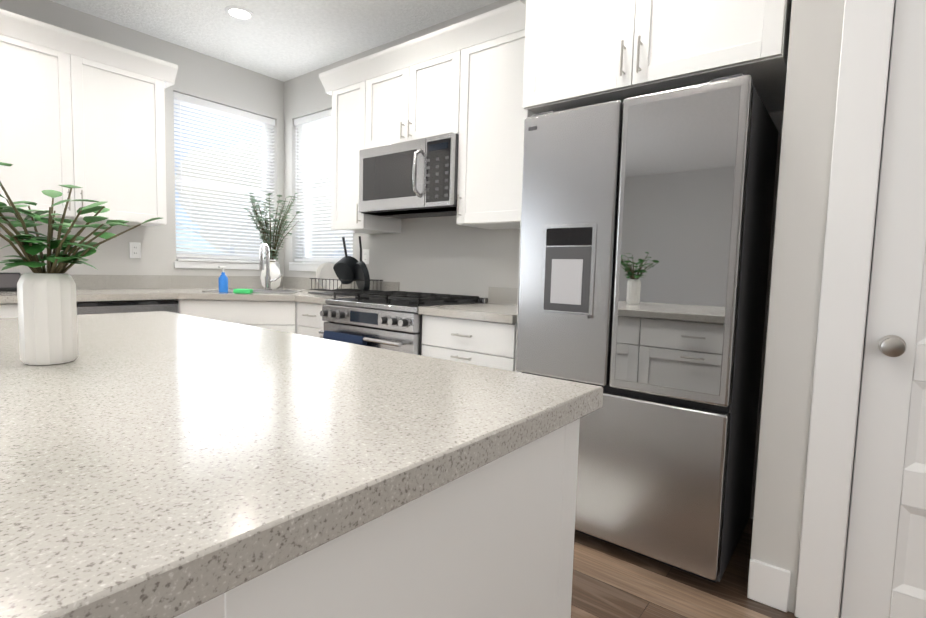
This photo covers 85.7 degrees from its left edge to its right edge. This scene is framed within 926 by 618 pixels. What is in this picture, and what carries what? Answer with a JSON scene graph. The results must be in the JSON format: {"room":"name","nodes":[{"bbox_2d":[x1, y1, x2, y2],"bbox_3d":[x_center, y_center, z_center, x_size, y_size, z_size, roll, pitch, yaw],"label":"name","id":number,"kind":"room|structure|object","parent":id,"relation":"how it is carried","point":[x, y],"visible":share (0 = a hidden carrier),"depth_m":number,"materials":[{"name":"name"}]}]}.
{"room":"kitchen","nodes":[
{"label":"kitchen","id":0,"kind":"room"},
{"bbox_2d":[0,0,283,275],"bbox_3d":[-3.950,-0.515,1.806,0.200,2.740,7.600,5,6,38],"label":"wall","id":1,"kind":"structure","parent":0,"point":[207,78],"depth_m":3.76,"materials":[{"name":"grey paint"}]},
{"bbox_2d":[0,9,177,225],"bbox_3d":[-2.801,-1.090,2.703,0.412,1.080,2.204,5,6,38],"label":"upper cabinet","id":2,"kind":"object","parent":1,"relation":"attached to","point":[87,113],"visible":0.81,"depth_m":3.05,"materials":[{"name":"white wood"}]},
{"bbox_2d":[129,242,140,257],"bbox_3d":[-2.990,-0.276,2.798,0.111,0.341,2.140,5,6,38],"label":"outlet plates","id":3,"kind":"object","parent":1,"relation":"attached to","point":[134,249],"visible":1,"depth_m":3.63,"materials":[{"name":"white plastic"}]},
{"bbox_2d":[174,126,279,269],"bbox_3d":[-1.994,-1.007,4.191,0.210,1.339,0.895,5,6,38],"label":"window","id":4,"kind":"structure","parent":1,"relation":"in","point":[198,263],"depth_m":4.23,"materials":[{"name":"white"}]},
{"bbox_2d":[173,91,274,260],"bbox_3d":[-1.966,-1.044,4.167,0.068,1.252,0.843,5,6,38],"label":"window blinds","id":5,"kind":"object","parent":4,"relation":"attached to","point":[180,99],"visible":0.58,"depth_m":4.11,"materials":[{"name":"white plastic"}]},
{"bbox_2d":[50,0,499,81],"bbox_3d":[-0.496,-1.640,-0.994,8.915,0.120,7.600,5,6,38],"label":"ceiling","id":6,"kind":"structure","parent":0,"point":[283,40],"depth_m":3.40,"materials":[{"name":"white paint"}]},
{"bbox_2d":[225,5,253,19],"bbox_3d":[-1.455,-1.926,3.250,0.176,0.012,0.176,5,6,38],"label":"recessed light","id":7,"kind":"object","parent":6,"relation":"in","point":[239,12],"visible":1,"depth_m":3.24,"materials":[{"name":"white plastic"}]},
{"bbox_2d":[284,0,783,518],"bbox_3d":[1.840,-0.368,1.950,8.715,2.740,0.200,5,6,38],"label":"wall","id":8,"kind":"structure","parent":0,"point":[444,254],"depth_m":3.46,"materials":[{"name":"grey paint"}]},
{"bbox_2d":[289,148,352,270],"bbox_3d":[-1.149,-0.989,4.254,0.890,1.339,0.210,5,6,38],"label":"window","id":9,"kind":"structure","parent":8,"relation":"in","point":[303,266],"depth_m":4.45,"materials":[{"name":"white glass"}]},
{"bbox_2d":[294,109,352,261],"bbox_3d":[-1.169,-1.026,4.224,0.838,1.252,0.068,5,6,38],"label":"window blinds","id":10,"kind":"object","parent":9,"relation":"attached to","point":[314,130],"visible":0.62,"depth_m":4.30,"materials":[{"name":"white plastic"}]},
{"bbox_2d":[363,249,368,263],"bbox_3d":[-0.755,-0.406,3.872,0.075,0.115,0.008,5,6,38],"label":"outlet plates","id":11,"kind":"object","parent":8,"relation":"attached to","point":[365,256],"visible":0.9,"depth_m":3.87,"materials":[{"name":"white plastic"}]},
{"bbox_2d":[359,132,458,218],"bbox_3d":[-0.273,-0.819,3.174,0.794,0.407,0.464,5,6,38],"label":"microwave","id":12,"kind":"object","parent":8,"relation":"attached to","point":[416,178],"visible":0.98,"depth_m":3.01,"materials":[{"name":"grey metal"}]},
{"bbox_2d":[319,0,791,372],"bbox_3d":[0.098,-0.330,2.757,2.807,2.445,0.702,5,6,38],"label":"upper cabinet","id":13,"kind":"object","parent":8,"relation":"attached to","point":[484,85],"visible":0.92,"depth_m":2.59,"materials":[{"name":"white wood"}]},
{"bbox_2d":[571,518,797,617],"bbox_3d":[-0.574,1.210,-0.775,8.915,0.120,7.600,5,6,38],"label":"floor","id":14,"kind":"structure","parent":0,"point":[610,580],"depth_m":1.77,"materials":[{"name":"brown wood"}]},
{"bbox_2d":[0,303,17,317],"bbox_3d":[-2.732,0.384,2.777,0.627,0.864,0.795,5,6,38],"label":"base cabinet","id":15,"kind":"object","parent":14,"relation":"on","point":[8,310],"depth_m":2.63,"materials":[{"name":"white wood"}]},
{"bbox_2d":[76,299,177,314],"bbox_3d":[-2.284,0.353,3.286,0.661,0.849,0.548,5,6,38],"label":"dishwasher","id":16,"kind":"object","parent":14,"relation":"on","point":[108,307],"visible":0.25,"depth_m":3.06,"materials":[{"name":"grey metal"}]},
{"bbox_2d":[175,299,294,332],"bbox_3d":[-1.543,0.338,3.797,1.223,0.864,1.162,5,6,38],"label":"base cabinet","id":17,"kind":"object","parent":14,"relation":"on","point":[273,315],"depth_m":3.35,"materials":[{"name":"white wood"}]},
{"bbox_2d":[0,274,305,303],"bbox_3d":[-2.387,-0.138,3.122,0.669,0.139,3.225,5,6,38],"label":"countertop","id":18,"kind":"structure","parent":17,"relation":"on","point":[117,287],"depth_m":3.41,"materials":[{"name":"stone"}]},
{"bbox_2d":[0,273,20,291],"bbox_3d":[-2.734,-0.161,2.959,0.090,0.111,0.160,4,5,30],"label":"smart display","id":19,"kind":"object","parent":18,"relation":"on","point":[8,281],"visible":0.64,"depth_m":2.96,"materials":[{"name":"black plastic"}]},
{"bbox_2d":[202,242,299,293],"bbox_3d":[-1.547,-0.322,3.748,0.600,0.375,0.502,1,4,-7],"label":"sink faucet","id":20,"kind":"object","parent":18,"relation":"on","point":[268,281],"visible":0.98,"depth_m":3.86,"materials":[{"name":"silver metal"}]},
{"bbox_2d":[243,193,299,288],"bbox_3d":[-1.561,-0.576,4.159,0.447,0.817,0.508,5,6,38],"label":"eucalyptus plant","id":21,"kind":"object","parent":18,"relation":"on","point":[274,270],"visible":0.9,"depth_m":4.13,"materials":[{"name":"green plant"}]},
{"bbox_2d":[176,275,399,303],"bbox_3d":[-1.161,-0.130,3.456,0.840,0.139,1.181,5,6,38],"label":"countertop","id":22,"kind":"structure","parent":17,"relation":"on","point":[187,287],"depth_m":3.85,"materials":[{"name":"stone"}]},
{"bbox_2d":[218,266,227,292],"bbox_3d":[-1.661,-0.206,3.457,0.060,0.182,0.060,5,6,38],"label":"soap bottle","id":23,"kind":"object","parent":22,"relation":"on","point":[223,282],"visible":1,"depth_m":3.44,"materials":[{"name":"blue plastic"}]},
{"bbox_2d":[233,289,252,293],"bbox_3d":[-1.509,-0.123,3.424,0.110,0.030,0.070,1,4,-7],"label":"sponge","id":24,"kind":"object","parent":22,"relation":"on","point":[245,291],"visible":1,"depth_m":3.39,"materials":[{"name":"green"}]},
{"bbox_2d":[308,236,382,295],"bbox_3d":[-0.847,-0.319,3.636,0.400,0.425,0.380,5,6,38],"label":"dish rack","id":25,"kind":"object","parent":22,"relation":"on","point":[331,278],"visible":0.98,"depth_m":3.66,"materials":[{"name":"grey metal"}]},
{"bbox_2d":[295,301,328,337],"bbox_3d":[-0.848,0.376,3.558,0.402,0.864,0.677,5,6,38],"label":"base cabinet","id":26,"kind":"object","parent":14,"relation":"on","point":[301,318],"depth_m":3.31,"materials":[{"name":"white wood"}]},
{"bbox_2d":[174,418,579,617],"bbox_3d":[-0.255,0.599,0.864,0.666,0.864,0.635,5,6,38],"label":"base cabinet","id":27,"kind":"object","parent":14,"relation":"on","point":[494,539],"visible":0.21,"depth_m":0.58,"materials":[{"name":"white wood"}]},
{"bbox_2d":[0,311,602,617],"bbox_3d":[-0.769,0.112,1.102,1.870,0.039,0.920,5,6,38],"label":"countertop","id":28,"kind":"structure","parent":27,"relation":"on","point":[161,464],"depth_m":0.55,"materials":[{"name":"stone"}]},
{"bbox_2d":[0,162,161,364],"bbox_3d":[-0.776,-0.078,0.963,0.342,0.359,0.354,5,6,38],"label":"potted plant","id":29,"kind":"object","parent":28,"relation":"on","point":[47,311],"visible":1,"depth_m":0.93,"materials":[{"name":"white ceramic"}]},
{"bbox_2d":[319,291,487,354],"bbox_3d":[-0.395,0.379,3.149,0.801,0.945,0.737,5,6,38],"label":"range","id":30,"kind":"object","parent":14,"relation":"on","point":[389,320],"visible":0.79,"depth_m":2.88,"materials":[{"name":"grey metal"}]},
{"bbox_2d":[421,315,516,370],"bbox_3d":[0.182,0.466,2.756,0.590,0.865,0.662,5,6,38],"label":"base cabinet","id":31,"kind":"object","parent":14,"relation":"on","point":[483,343],"visible":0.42,"depth_m":2.47,"materials":[{"name":"white wood"}]},
{"bbox_2d":[418,287,517,323],"bbox_3d":[0.199,-0.036,2.721,0.591,0.139,0.652,5,6,38],"label":"countertop","id":32,"kind":"structure","parent":31,"relation":"on","point":[500,306],"depth_m":2.61,"materials":[{"name":"stone"}]},
{"bbox_2d":[516,74,777,582],"bbox_3d":[0.774,0.073,2.181,0.844,1.767,0.740,5,6,38],"label":"refrigerator","id":33,"kind":"object","parent":14,"relation":"on","point":[646,224],"visible":0.94,"depth_m":1.84,"materials":[{"name":"grey metal"}]},
{"bbox_2d":[750,0,844,612],"bbox_3d":[3.032,-0.221,0.469,4.597,2.740,0.651,5,6,38],"label":"wall","id":34,"kind":"structure","parent":0,"point":[814,48],"depth_m":1.61,"materials":[{"name":"grey paint"}]},
{"bbox_2d":[747,558,790,611],"bbox_3d":[-0.773,1.095,-1.040,8.515,0.140,6.549,5,6,38],"label":"baseboard","id":35,"kind":"structure","parent":34,"relation":"attached to","point":[768,584],"depth_m":1.68,"materials":[{"name":"white"}]},
{"bbox_2d":[794,0,895,617],"bbox_3d":[1.554,-0.234,1.285,1.021,2.561,0.146,5,6,38],"label":"door frame","id":36,"kind":"structure","parent":34,"relation":"attached to","point":[865,56],"depth_m":1.52,"materials":[{"name":"white wood"}]},
{"bbox_2d":[840,0,925,617],"bbox_3d":[1.528,-0.169,1.247,0.775,2.411,0.113,5,6,38],"label":"pantry door","id":37,"kind":"structure","parent":34,"relation":"in","point":[885,569],"depth_m":1.47,"materials":[{"name":"white wood"}]},
{"bbox_3d":[-34.590,-2.068,32.527,183.400,1.450,130.000,5,6,38],"label":"ground","id":38,"kind":"structure","parent":0,"visible":0},
{"bbox_2d":[176,139,261,255],"bbox_3d":[-7.451,-2.567,16.128,3.915,6.248,4.187,5,6,38],"label":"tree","id":39,"kind":"object","parent":38,"relation":"on","point":[223,202],"depth_m":14.43,"materials":[{"name":"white plant"}]},
{"bbox_2d":[312,151,342,257],"bbox_3d":[-7.041,-3.603,23.753,4.583,7.167,5.108,5,6,38],"label":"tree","id":40,"kind":"object","parent":38,"relation":"on","point":[323,227],"depth_m":21.87,"materials":[{"name":"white plant"}]},
{"bbox_2d":[317,167,352,248],"bbox_3d":[-2.997,-2.603,17.018,4.701,6.228,3.365,5,6,38],"label":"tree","id":41,"kind":"object","parent":38,"relation":"on","point":[329,209],"depth_m":16.74,"materials":[{"name":"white plant"}]},
{"bbox_2d":[327,240,352,257],"bbox_3d":[-16.617,-7.248,57.591,12.900,10.520,13.000,5,6,38],"label":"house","id":42,"kind":"object","parent":38,"relation":"on","point":[349,251],"depth_m":54.74,"materials":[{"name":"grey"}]}
]}

